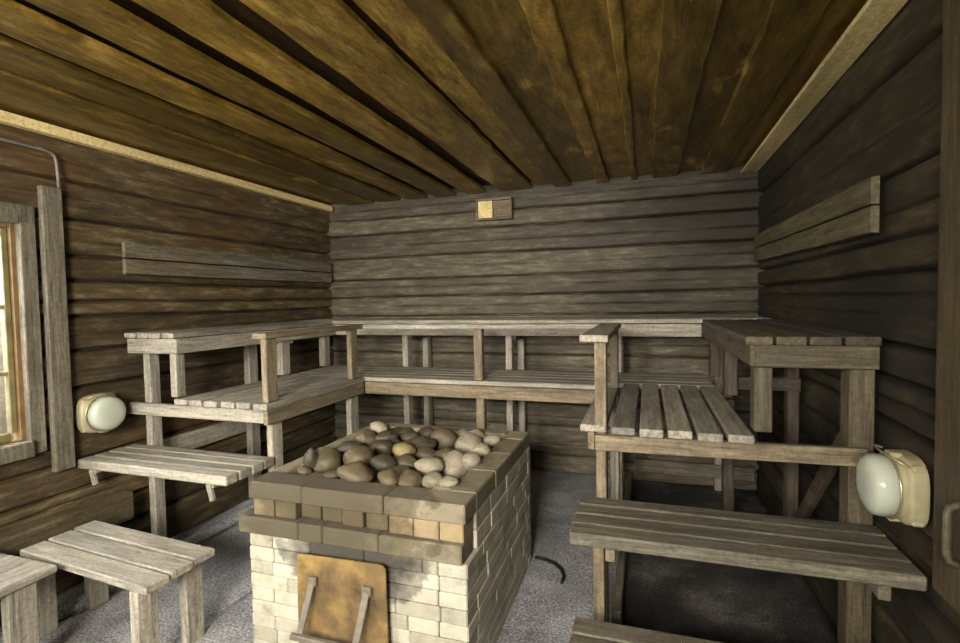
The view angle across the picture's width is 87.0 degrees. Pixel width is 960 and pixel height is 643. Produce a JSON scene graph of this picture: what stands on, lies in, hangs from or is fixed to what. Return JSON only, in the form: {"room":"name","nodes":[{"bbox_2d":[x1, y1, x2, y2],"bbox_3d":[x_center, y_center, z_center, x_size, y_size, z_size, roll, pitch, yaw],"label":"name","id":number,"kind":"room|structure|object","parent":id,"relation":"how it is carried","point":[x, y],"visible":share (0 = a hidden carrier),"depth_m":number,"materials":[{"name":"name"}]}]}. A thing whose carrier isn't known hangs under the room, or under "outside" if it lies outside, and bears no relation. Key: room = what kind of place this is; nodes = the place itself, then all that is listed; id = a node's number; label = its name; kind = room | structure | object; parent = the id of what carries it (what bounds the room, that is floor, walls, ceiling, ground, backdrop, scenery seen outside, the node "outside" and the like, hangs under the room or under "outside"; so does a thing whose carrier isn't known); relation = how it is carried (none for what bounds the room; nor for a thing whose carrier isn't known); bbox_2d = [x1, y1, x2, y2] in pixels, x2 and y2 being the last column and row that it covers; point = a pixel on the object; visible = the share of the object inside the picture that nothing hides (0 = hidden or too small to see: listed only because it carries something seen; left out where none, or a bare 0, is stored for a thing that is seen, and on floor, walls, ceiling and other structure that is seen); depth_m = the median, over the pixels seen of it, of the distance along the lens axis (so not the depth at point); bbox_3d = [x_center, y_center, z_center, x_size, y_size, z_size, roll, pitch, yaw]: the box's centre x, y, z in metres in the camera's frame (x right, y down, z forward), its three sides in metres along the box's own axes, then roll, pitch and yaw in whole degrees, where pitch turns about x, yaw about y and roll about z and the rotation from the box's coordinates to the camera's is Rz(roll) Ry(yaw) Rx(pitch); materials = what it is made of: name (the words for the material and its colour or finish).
{"room":"sauna","nodes":[
{"label":"sauna","id":0,"kind":"room"},
{"bbox_2d":[0,109,337,623],"bbox_3d":[-2.523,0.197,2.333,0.303,2.585,6.150,0,2,18],"label":"wall","id":1,"kind":"structure","parent":0,"point":[109,200],"depth_m":3.18,"materials":[{"name":"brown wood"}]},
{"bbox_2d":[0,222,25,445],"bbox_3d":[-2.497,0.078,2.103,0.059,1.100,0.980,0,2,18],"label":"window","id":2,"kind":"structure","parent":1,"relation":"in","point":[19,436],"depth_m":2.54,"materials":[{"name":"brown wood"}]},
{"bbox_2d":[0,228,17,443],"bbox_3d":[-2.496,0.088,2.112,0.035,1.060,0.898,0,2,18],"label":"window","id":3,"kind":"structure","parent":2,"relation":"attached to","point":[4,267],"depth_m":2.52,"materials":[{"name":"brown wood"}]},
{"bbox_2d":[0,271,9,434],"bbox_3d":[-2.495,0.088,2.116,0.006,1.000,0.845,0,2,18],"label":"window pane","id":4,"kind":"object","parent":3,"relation":"attached to","point":[4,414],"depth_m":2.50,"materials":[{"name":"clear glass"}]},
{"bbox_2d":[0,201,46,464],"bbox_3d":[-2.444,0.067,2.054,0.070,1.285,1.162,0,2,18],"label":"window frame","id":5,"kind":"structure","parent":1,"relation":"in","point":[22,217],"depth_m":2.55,"materials":[{"name":"wood"}]},
{"bbox_2d":[0,137,60,187],"bbox_3d":[-2.487,-0.764,1.878,0.022,0.191,1.676,0,2,18],"label":"conduit","id":6,"kind":"object","parent":1,"relation":"attached to","point":[1,139],"visible":1,"depth_m":2.62,"materials":[{"name":"grey metal"}]},
{"bbox_2d":[37,185,75,471],"bbox_3d":[-2.232,0.044,2.668,0.036,1.492,0.098,0,2,18],"label":"wall post","id":7,"kind":"object","parent":1,"relation":"attached to","point":[50,210],"visible":1,"depth_m":2.65,"materials":[{"name":"wood"}]},
{"bbox_2d":[0,490,133,557],"bbox_3d":[-2.366,1.109,2.055,0.110,0.160,1.920,0,2,18],"label":"sill timber","id":8,"kind":"structure","parent":1,"relation":"attached to","point":[117,507],"depth_m":2.63,"materials":[{"name":"brown wood"}]},
{"bbox_2d":[76,391,125,432],"bbox_3d":[-2.116,0.513,2.851,0.134,0.226,0.216,0,2,18],"label":"wall lamp","id":9,"kind":"object","parent":1,"relation":"attached to","point":[97,412],"visible":1,"depth_m":2.79,"materials":[{"name":"white glass"}]},
{"bbox_2d":[0,503,253,642],"bbox_3d":[-2.166,1.438,2.226,0.116,0.049,5.700,0,2,18],"label":"trim","id":10,"kind":"structure","parent":1,"relation":"attached to","point":[76,603],"depth_m":3.21,"materials":[{"name":"grey concrete"}]},
{"bbox_2d":[0,110,332,211],"bbox_3d":[-2.357,-0.976,2.260,0.050,0.052,5.700,0,2,18],"label":"trim","id":11,"kind":"structure","parent":1,"relation":"attached to","point":[7,118],"depth_m":3.07,"materials":[{"name":"brown wood"}]},
{"bbox_2d":[77,444,273,501],"bbox_3d":[-1.667,0.818,2.773,1.039,0.142,0.335,0,2,18],"label":"bench","id":12,"kind":"object","parent":1,"relation":"attached to","point":[213,469],"visible":1,"depth_m":2.70,"materials":[{"name":"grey wood"}]},
{"bbox_2d":[163,421,263,448],"bbox_3d":[-1.784,0.785,4.019,0.023,0.125,1.760,0,2,18],"label":"board","id":13,"kind":"object","parent":1,"relation":"attached to","point":[203,436],"visible":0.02,"depth_m":3.56,"materials":[{"name":"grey wood"}]},
{"bbox_2d":[122,242,331,282],"bbox_3d":[-1.791,-0.430,3.983,0.026,0.206,2.065,0,2,18],"label":"board","id":14,"kind":"object","parent":1,"relation":"attached to","point":[129,250],"visible":1,"depth_m":3.63,"materials":[{"name":"wood"}]},
{"bbox_2d":[0,469,837,642],"bbox_3d":[-0.565,1.456,1.746,3.780,0.068,5.830,0,2,18],"label":"floor","id":15,"kind":"structure","parent":0,"point":[696,599],"depth_m":2.57,"materials":[{"name":"concrete"}]},
{"bbox_2d":[0,553,56,642],"bbox_3d":[-2.206,1.248,1.594,0.600,0.447,1.233,0,2,18],"label":"bench","id":16,"kind":"object","parent":15,"relation":"on","point":[19,576],"visible":1,"depth_m":1.99,"materials":[{"name":"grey wood"}]},
{"bbox_2d":[20,520,214,642],"bbox_3d":[-1.615,1.224,2.275,0.863,0.418,0.344,0,3,23],"label":"stool","id":17,"kind":"object","parent":15,"relation":"on","point":[141,563],"visible":0.93,"depth_m":2.22,"materials":[{"name":"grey wood"}]},
{"bbox_2d":[124,321,334,536],"bbox_3d":[-1.671,0.703,3.704,0.409,1.343,1.555,0,2,18],"label":"bench","id":18,"kind":"object","parent":15,"relation":"on","point":[151,345],"visible":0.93,"depth_m":3.10,"materials":[{"name":"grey wood"}]},
{"bbox_2d":[128,325,363,471],"bbox_3d":[-1.460,0.715,3.322,1.018,1.340,0.988,0,2,18],"label":"bench","id":19,"kind":"object","parent":15,"relation":"on","point":[272,400],"visible":0.9,"depth_m":2.92,"materials":[{"name":"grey wood"}]},
{"bbox_2d":[238,423,530,642],"bbox_3d":[-0.389,1.026,2.456,1.031,0.751,1.210,0,2,18],"label":"stove","id":20,"kind":"object","parent":15,"relation":"on","point":[333,560],"visible":0.93,"depth_m":2.01,"materials":[{"name":"beige brick"}]},
{"bbox_2d":[296,465,312,474],"bbox_3d":[-0.805,0.684,2.319,0.073,0.046,0.061,-1,2,-2],"label":"stone","id":21,"kind":"object","parent":20,"relation":"on","point":[301,470],"visible":0.8,"depth_m":2.30,"materials":[{"name":"brown stone"}]},
{"bbox_2d":[370,421,387,433],"bbox_3d":[-0.589,0.616,2.942,0.104,0.070,0.084,-1,2,0],"label":"stone","id":22,"kind":"object","parent":20,"relation":"on","point":[376,427],"visible":0.84,"depth_m":2.91,"materials":[{"name":"beige stone"}]},
{"bbox_2d":[399,427,413,434],"bbox_3d":[-0.435,0.651,2.980,0.091,0.051,0.096,1,3,39],"label":"stone","id":23,"kind":"object","parent":20,"relation":"on","point":[404,429],"visible":0.59,"depth_m":2.96,"materials":[{"name":"brown stone"}]},
{"bbox_2d":[456,428,468,437],"bbox_3d":[-0.090,0.645,2.865,0.103,0.071,0.087,0,3,29],"label":"stone","id":24,"kind":"object","parent":20,"relation":"on","point":[462,431],"visible":0.42,"depth_m":2.84,"materials":[{"name":"beige stone"}]},
{"bbox_2d":[468,429,485,439],"bbox_3d":[-0.017,0.642,2.834,0.106,0.079,0.125,-3,3,-41],"label":"stone","id":25,"kind":"object","parent":20,"relation":"in","point":[478,432],"visible":0.35,"depth_m":2.81,"materials":[{"name":"beige stone"}]},
{"bbox_3d":[-0.441,0.739,2.284,0.091,0.076,0.096,-15,-7,29],"label":"stone","id":26,"kind":"object","parent":20,"relation":"on","visible":0},
{"bbox_2d":[388,465,409,475],"bbox_3d":[-0.369,0.678,2.288,0.122,0.051,0.093,0,3,22],"label":"stone","id":27,"kind":"object","parent":26,"relation":"on","point":[399,469],"visible":0.47,"depth_m":2.27,"materials":[{"name":"brown stone"}]},
{"label":"stone","id":28,"kind":"object","parent":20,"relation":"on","visible":0},
{"bbox_2d":[391,438,400,443],"bbox_3d":[-0.462,0.655,2.727,0.095,0.055,0.075,1,4,30],"label":"stone","id":29,"kind":"object","parent":28,"relation":"on","point":[395,440],"visible":0.31,"depth_m":2.70,"materials":[{"name":"brown stone"}]},
{"bbox_2d":[373,430,397,441],"bbox_3d":[-0.515,0.630,2.756,0.126,0.076,0.118,-2,3,-28],"label":"stone","id":30,"kind":"object","parent":29,"relation":"on","point":[386,434],"visible":0.71,"depth_m":2.72,"materials":[{"name":"brown stone"}]},
{"bbox_3d":[-0.200,0.716,2.734,0.096,0.072,0.105,-13,-1,6],"label":"stone","id":31,"kind":"object","parent":20,"relation":"on","visible":0},
{"bbox_2d":[430,427,457,448],"bbox_3d":[-0.193,0.638,2.728,0.157,0.134,0.151,-1,2,3],"label":"stone","id":32,"kind":"object","parent":31,"relation":"on","point":[444,436],"visible":0.72,"depth_m":2.67,"materials":[{"name":"brown stone"}]},
{"bbox_3d":[-0.504,0.712,2.933,0.097,0.076,0.102,14,19,22],"label":"stone","id":33,"kind":"object","parent":20,"relation":"in","visible":0},
{"bbox_2d":[389,427,403,436],"bbox_3d":[-0.484,0.651,2.995,0.108,0.057,0.102,-3,3,-35],"label":"stone","id":34,"kind":"object","parent":33,"relation":"on","point":[396,429],"visible":0.41,"depth_m":2.97,"materials":[{"name":"brown stone"}]},
{"label":"stone","id":35,"kind":"object","parent":20,"relation":"in","visible":0},
{"bbox_2d":[312,447,341,472],"bbox_3d":[-0.742,0.673,2.427,0.162,0.142,0.169,-1,2,3],"label":"stone","id":36,"kind":"object","parent":35,"relation":"on","point":[329,458],"visible":0.53,"depth_m":2.37,"materials":[{"name":"brown stone"}]},
{"bbox_2d":[303,448,317,469],"bbox_3d":[-0.795,0.649,2.369,0.072,0.126,0.085,-3,3,-38],"label":"stone","id":37,"kind":"object","parent":36,"relation":"on","point":[310,459],"visible":0.75,"depth_m":2.34,"materials":[{"name":"grey stone"}]},
{"bbox_3d":[-0.665,0.730,2.654,0.109,0.075,0.101,-2,4,-15],"label":"stone","id":38,"kind":"object","parent":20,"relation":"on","visible":0},
{"bbox_2d":[335,440,362,459],"bbox_3d":[-0.681,0.663,2.618,0.160,0.094,0.123,-1,2,-5],"label":"stone","id":39,"kind":"object","parent":38,"relation":"on","point":[344,446],"visible":0.42,"depth_m":2.58,"materials":[{"name":"grey stone"}]},
{"bbox_3d":[-0.716,0.747,2.258,0.113,0.073,0.114,3,4,36],"label":"stone","id":40,"kind":"object","parent":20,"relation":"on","visible":0},
{"bbox_2d":[308,472,322,476],"bbox_3d":[-0.729,0.687,2.239,0.082,0.032,0.074,0,3,28],"label":"stone","id":41,"kind":"object","parent":40,"relation":"on","point":[318,474],"visible":0.36,"depth_m":2.23,"materials":[{"name":"brown stone"}]},
{"bbox_3d":[-0.632,0.745,2.229,0.107,0.071,0.112,2,-4,21],"label":"stone","id":42,"kind":"object","parent":20,"relation":"in","visible":0},
{"bbox_2d":[322,470,339,478],"bbox_3d":[-0.656,0.684,2.252,0.095,0.048,0.087,-3,3,-42],"label":"stone","id":43,"kind":"object","parent":42,"relation":"on","point":[331,473],"visible":0.58,"depth_m":2.22,"materials":[{"name":"brown stone"}]},
{"label":"stone","id":44,"kind":"object","parent":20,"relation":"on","visible":0},
{"bbox_2d":[343,445,374,468],"bbox_3d":[-0.570,0.657,2.416,0.147,0.129,0.156,-2,3,-31],"label":"stone","id":45,"kind":"object","parent":44,"relation":"on","point":[363,453],"visible":0.67,"depth_m":2.37,"materials":[{"name":"brown stone"}]},
{"bbox_3d":[-0.499,0.727,2.609,0.109,0.074,0.112,-14,-13,34],"label":"stone","id":46,"kind":"object","parent":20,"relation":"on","visible":0},
{"bbox_2d":[369,439,394,455],"bbox_3d":[-0.512,0.663,2.626,0.147,0.102,0.141,0,2,14],"label":"stone","id":47,"kind":"object","parent":46,"relation":"on","point":[382,446],"visible":0.69,"depth_m":2.57,"materials":[{"name":"stone"}]},
{"bbox_3d":[-0.430,0.720,2.798,0.109,0.075,0.101,-13,-4,-17],"label":"stone","id":48,"kind":"object","parent":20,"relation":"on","visible":0},
{"bbox_2d":[401,431,418,440],"bbox_3d":[-0.388,0.637,2.796,0.104,0.065,0.094,-1,2,6],"label":"stone","id":49,"kind":"object","parent":48,"relation":"on","point":[405,435],"visible":0.7,"depth_m":2.77,"materials":[{"name":"brown stone"}]},
{"label":"stone","id":50,"kind":"object","parent":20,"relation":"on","visible":0},
{"bbox_2d":[370,454,396,471],"bbox_3d":[-0.445,0.657,2.345,0.112,0.083,0.122,-3,3,-36],"label":"stone","id":51,"kind":"object","parent":50,"relation":"on","point":[382,462],"visible":0.86,"depth_m":2.31,"materials":[{"name":"stone"}]},
{"bbox_3d":[-0.260,0.727,2.534,0.112,0.073,0.111,-8,-8,-17],"label":"stone","id":52,"kind":"object","parent":20,"relation":"on","visible":0},
{"bbox_2d":[414,446,435,458],"bbox_3d":[-0.275,0.660,2.538,0.122,0.067,0.102,-1,2,5],"label":"stone","id":53,"kind":"object","parent":52,"relation":"on","point":[421,451],"visible":0.68,"depth_m":2.50,"materials":[{"name":"brown stone"}]},
{"bbox_2d":[404,436,436,447],"bbox_3d":[-0.315,0.632,2.618,0.163,0.078,0.153,-2,3,-31],"label":"stone","id":54,"kind":"object","parent":53,"relation":"on","point":[417,441],"visible":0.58,"depth_m":2.58,"materials":[{"name":"brown stone"}]},
{"bbox_3d":[-0.309,0.744,2.110,0.101,0.074,0.106,-13,6,22],"label":"stone","id":55,"kind":"object","parent":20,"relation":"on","visible":0},
{"bbox_2d":[397,469,421,487],"bbox_3d":[-0.296,0.677,2.131,0.107,0.095,0.115,-1,2,3],"label":"stone","id":56,"kind":"object","parent":55,"relation":"on","point":[409,477],"visible":0.72,"depth_m":2.10,"materials":[{"name":"brown stone"}]},
{"label":"stone","id":57,"kind":"object","parent":20,"relation":"on","visible":0},
{"bbox_2d":[422,470,443,488],"bbox_3d":[-0.193,0.674,2.146,0.109,0.078,0.104,1,3,41],"label":"stone","id":58,"kind":"object","parent":57,"relation":"on","point":[430,480],"visible":0.68,"depth_m":2.11,"materials":[{"name":"beige stone"}]},
{"bbox_3d":[-0.133,0.743,2.060,0.108,0.072,0.120,9,-7,11],"label":"stone","id":59,"kind":"object","parent":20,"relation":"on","visible":0},
{"bbox_2d":[432,484,451,490],"bbox_3d":[-0.144,0.684,2.060,0.096,0.036,0.086,-2,3,-27],"label":"stone","id":60,"kind":"object","parent":59,"relation":"on","point":[438,487],"visible":0.25,"depth_m":2.04,"materials":[{"name":"beige stone"}]},
{"bbox_2d":[439,475,458,487],"bbox_3d":[-0.125,0.652,2.064,0.086,0.048,0.082,-1,2,9],"label":"stone","id":61,"kind":"object","parent":60,"relation":"on","point":[449,481],"visible":1,"depth_m":2.03,"materials":[{"name":"beige stone"}]},
{"bbox_3d":[-0.020,0.727,2.448,0.097,0.072,0.103,-7,19,-25],"label":"stone","id":62,"kind":"object","parent":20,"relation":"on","visible":0},
{"bbox_3d":[-0.010,0.664,2.467,0.064,0.044,0.059,-8,4,8],"label":"stone","id":63,"kind":"object","parent":62,"relation":"on","visible":0},
{"bbox_2d":[471,442,490,457],"bbox_3d":[0.010,0.633,2.475,0.092,0.079,0.092,0,3,27],"label":"stone","id":64,"kind":"object","parent":63,"relation":"on","point":[481,448],"visible":0.74,"depth_m":2.44,"materials":[{"name":"beige stone"}]},
{"bbox_3d":[0.049,0.714,2.653,0.110,0.071,0.107,-8,4,-40],"label":"stone","id":65,"kind":"object","parent":20,"relation":"in","visible":0},
{"bbox_2d":[482,434,500,446],"bbox_3d":[0.062,0.632,2.683,0.100,0.072,0.086,-1,2,5],"label":"stone","id":66,"kind":"object","parent":65,"relation":"on","point":[491,440],"visible":0.84,"depth_m":2.65,"materials":[{"name":"beige stone"}]},
{"bbox_3d":[-0.481,0.746,2.173,0.101,0.072,0.105,1,-11,5],"label":"stone","id":67,"kind":"object","parent":20,"relation":"in","visible":0},
{"bbox_2d":[336,461,373,481],"bbox_3d":[-0.532,0.654,2.178,0.158,0.092,0.128,0,3,28],"label":"stone","id":68,"kind":"object","parent":67,"relation":"on","point":[356,471],"visible":0.87,"depth_m":2.14,"materials":[{"name":"beige stone"}]},
{"bbox_3d":[-0.644,0.724,2.774,0.097,0.072,0.101,-13,13,-10],"label":"stone","id":69,"kind":"object","parent":20,"relation":"in","visible":0},
{"bbox_2d":[355,429,375,446],"bbox_3d":[-0.631,0.655,2.799,0.121,0.113,0.133,-2,3,-22],"label":"stone","id":70,"kind":"object","parent":69,"relation":"on","point":[366,436],"visible":0.53,"depth_m":2.76,"materials":[{"name":"brown stone"}]},
{"bbox_3d":[-0.373,0.733,2.440,0.105,0.073,0.106,-15,-6,36],"label":"stone","id":71,"kind":"object","parent":20,"relation":"in","visible":0},
{"bbox_2d":[392,442,415,457],"bbox_3d":[-0.371,0.637,2.490,0.111,0.085,0.112,-2,3,-22],"label":"stone","id":72,"kind":"object","parent":71,"relation":"on","point":[401,448],"visible":0.75,"depth_m":2.45,"materials":[{"name":"yellow stone"}]},
{"bbox_2d":[395,453,416,470],"bbox_3d":[-0.346,0.666,2.392,0.127,0.082,0.107,0,3,20],"label":"stone","id":73,"kind":"object","parent":71,"relation":"on","point":[406,459],"visible":0.52,"depth_m":2.35,"materials":[{"name":"brown stone"}]},
{"bbox_3d":[-0.335,0.716,2.854,0.099,0.075,0.091,4,6,-30],"label":"stone","id":74,"kind":"object","parent":20,"relation":"in","visible":0},
{"bbox_2d":[418,427,433,436],"bbox_3d":[-0.299,0.633,2.861,0.097,0.075,0.107,-2,3,-21],"label":"stone","id":75,"kind":"object","parent":74,"relation":"on","point":[426,431],"visible":0.59,"depth_m":2.83,"materials":[{"name":"brown stone"}]},
{"bbox_3d":[-0.263,0.741,2.215,0.099,0.075,0.089,-17,1,-44],"label":"stone","id":76,"kind":"object","parent":20,"relation":"in","visible":0},
{"bbox_2d":[414,457,443,475],"bbox_3d":[-0.226,0.645,2.250,0.133,0.083,0.107,-1,2,0],"label":"stone","id":77,"kind":"object","parent":76,"relation":"on","point":[424,465],"visible":0.85,"depth_m":2.22,"materials":[{"name":"beige stone"}]},
{"label":"stone","id":78,"kind":"object","parent":20,"relation":"in","visible":0},
{"bbox_2d":[462,452,480,470],"bbox_3d":[-0.039,0.640,2.321,0.096,0.084,0.101,1,3,34],"label":"stone","id":79,"kind":"object","parent":78,"relation":"on","point":[470,459],"visible":0.79,"depth_m":2.28,"materials":[{"name":"beige stone"}]},
{"bbox_2d":[291,323,714,428],"bbox_3d":[0.054,0.675,3.644,2.960,1.340,0.592,0,2,18],"label":"bench","id":80,"kind":"object","parent":15,"relation":"on","point":[479,383],"visible":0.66,"depth_m":3.39,"materials":[{"name":"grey wood"}]},
{"bbox_2d":[302,316,771,499],"bbox_3d":[0.243,0.646,4.181,3.721,1.347,0.543,0,2,18],"label":"bench","id":81,"kind":"object","parent":15,"relation":"on","point":[647,330],"visible":0.44,"depth_m":3.94,"materials":[{"name":"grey wood"}]},
{"bbox_2d":[535,556,565,583],"bbox_3d":[0.405,1.359,2.791,0.082,0.018,0.297,-2,3,-23],"label":"hose","id":82,"kind":"object","parent":15,"relation":"on","point":[554,563],"visible":1,"depth_m":2.81,"materials":[{"name":"black rubber"}]},
{"bbox_2d":[612,472,632,624],"bbox_3d":[0.910,1.305,3.171,0.040,0.100,1.910,0,2,18],"label":"board","id":83,"kind":"object","parent":15,"relation":"on","point":[618,599],"visible":0.66,"depth_m":2.53,"materials":[{"name":"brown wood"}]},
{"bbox_2d":[569,617,721,642],"bbox_3d":[0.747,1.248,1.502,0.972,0.346,0.405,0,2,18],"label":"bench","id":84,"kind":"object","parent":15,"relation":"on","point":[584,630],"visible":1,"depth_m":1.73,"materials":[{"name":"brown wood"}]},
{"bbox_2d":[579,323,867,621],"bbox_3d":[1.088,0.701,2.516,1.027,1.343,1.144,0,2,18],"label":"bench","id":85,"kind":"object","parent":15,"relation":"on","point":[735,441],"visible":0.91,"depth_m":2.13,"materials":[{"name":"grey wood"}]},
{"bbox_2d":[569,496,926,621],"bbox_3d":[0.878,1.074,1.828,1.053,0.662,0.355,0,2,18],"label":"bench","id":86,"kind":"object","parent":15,"relation":"on","point":[858,553],"visible":1,"depth_m":1.75,"materials":[{"name":"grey wood"}]},
{"bbox_2d":[702,319,881,642],"bbox_3d":[1.478,0.689,2.639,0.433,1.343,1.599,0,2,18],"label":"bench","id":87,"kind":"object","parent":15,"relation":"on","point":[751,341],"visible":0.95,"depth_m":1.92,"materials":[{"name":"brown wood"}]},
{"bbox_2d":[0,0,867,205],"bbox_3d":[-0.579,-1.042,1.644,3.856,0.069,5.850,0,2,18],"label":"ceiling","id":88,"kind":"structure","parent":0,"point":[561,88],"depth_m":2.23,"materials":[{"name":"brown wood"}]},
{"bbox_2d":[326,167,764,490],"bbox_3d":[0.370,0.052,4.599,4.101,2.585,0.305,0,2,18],"label":"wall","id":89,"kind":"structure","parent":0,"point":[682,244],"depth_m":4.36,"materials":[{"name":"wood"}]},
{"bbox_2d":[478,201,492,218],"bbox_3d":[0.048,-0.983,4.449,0.130,0.148,0.015,0,2,18],"label":"shutter","id":90,"kind":"object","parent":89,"relation":"attached to","point":[485,208],"depth_m":4.44,"materials":[{"name":"brown wood"}]},
{"bbox_2d":[475,196,512,221],"bbox_3d":[0.126,-0.984,4.438,0.327,0.188,0.063,0,2,18],"label":"vent box","id":91,"kind":"object","parent":89,"relation":"attached to","point":[500,208],"visible":1,"depth_m":4.42,"materials":[{"name":"brown wood"}]},
{"bbox_2d":[634,458,754,481],"bbox_3d":[1.646,1.148,3.920,0.860,0.105,0.025,0,2,18],"label":"baseboard","id":92,"kind":"structure","parent":89,"relation":"attached to","point":[714,471],"depth_m":3.92,"materials":[{"name":"brown wood"}]},
{"bbox_2d":[756,0,959,642],"bbox_3d":[1.351,0.180,1.054,0.311,2.585,6.150,0,2,18],"label":"wall","id":93,"kind":"structure","parent":0,"point":[882,117],"depth_m":1.83,"materials":[{"name":"brown wood"}]},
{"bbox_2d":[754,175,879,261],"bbox_3d":[1.716,-0.475,2.758,0.026,0.230,2.050,0,2,18],"label":"board","id":94,"kind":"object","parent":93,"relation":"attached to","point":[852,213],"visible":1,"depth_m":2.21,"materials":[{"name":"wood"}]},
{"bbox_2d":[741,0,907,172],"bbox_3d":[1.137,-1.005,1.106,0.115,0.020,5.700,0,2,18],"label":"trim","id":95,"kind":"structure","parent":93,"relation":"attached to","point":[873,17],"depth_m":2.08,"materials":[{"name":"brown wood"}]},
{"bbox_2d":[855,444,929,527],"bbox_3d":[1.300,0.520,1.617,0.134,0.226,0.216,0,2,18],"label":"wall lamp","id":96,"kind":"object","parent":93,"relation":"attached to","point":[893,484],"visible":1,"depth_m":1.55,"materials":[{"name":"white glass"}]},
{"bbox_2d":[932,0,959,613],"bbox_3d":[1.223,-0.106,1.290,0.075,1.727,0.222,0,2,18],"label":"door","id":97,"kind":"structure","parent":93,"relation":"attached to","point":[946,514],"depth_m":1.34,"materials":[{"name":"brown wood"}]},
{"bbox_3d":[-0.392,0.747,2.133,0.095,0.075,0.103,-5,-6,-36],"label":"stone","id":98,"kind":"object","parent":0,"visible":0},
{"bbox_2d":[377,469,399,485],"bbox_3d":[-0.380,0.654,2.113,0.085,0.069,0.104,-3,3,-41],"label":"stone","id":99,"kind":"object","parent":98,"relation":"on","point":[387,477],"visible":0.9,"depth_m":2.08,"materials":[{"name":"beige stone"}]},
{"label":"stone","id":100,"kind":"object","parent":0,"visible":0},
{"bbox_2d":[434,446,454,458],"bbox_3d":[-0.167,0.636,2.450,0.093,0.055,0.114,-3,3,-42],"label":"stone","id":101,"kind":"object","parent":100,"relation":"on","point":[442,452],"visible":0.68,"depth_m":2.42,"materials":[{"name":"brown stone"}]},
{"bbox_3d":[-0.073,0.721,2.563,0.098,0.071,0.095,13,4,-23],"label":"stone","id":102,"kind":"object","parent":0,"visible":0},
{"bbox_2d":[454,432,482,453],"bbox_3d":[-0.057,0.638,2.610,0.145,0.128,0.140,0,3,28],"label":"stone","id":103,"kind":"object","parent":102,"relation":"on","point":[466,442],"visible":0.67,"depth_m":2.56,"materials":[{"name":"beige stone"}]},
{"bbox_3d":[-0.124,0.732,2.357,0.099,0.072,0.103,-7,-4,-29],"label":"stone","id":104,"kind":"object","parent":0,"visible":0},
{"bbox_2d":[441,450,467,478],"bbox_3d":[-0.120,0.666,2.326,0.138,0.139,0.147,1,3,36],"label":"stone","id":105,"kind":"object","parent":104,"relation":"on","point":[454,466],"visible":0.58,"depth_m":2.28,"materials":[{"name":"beige stone"}]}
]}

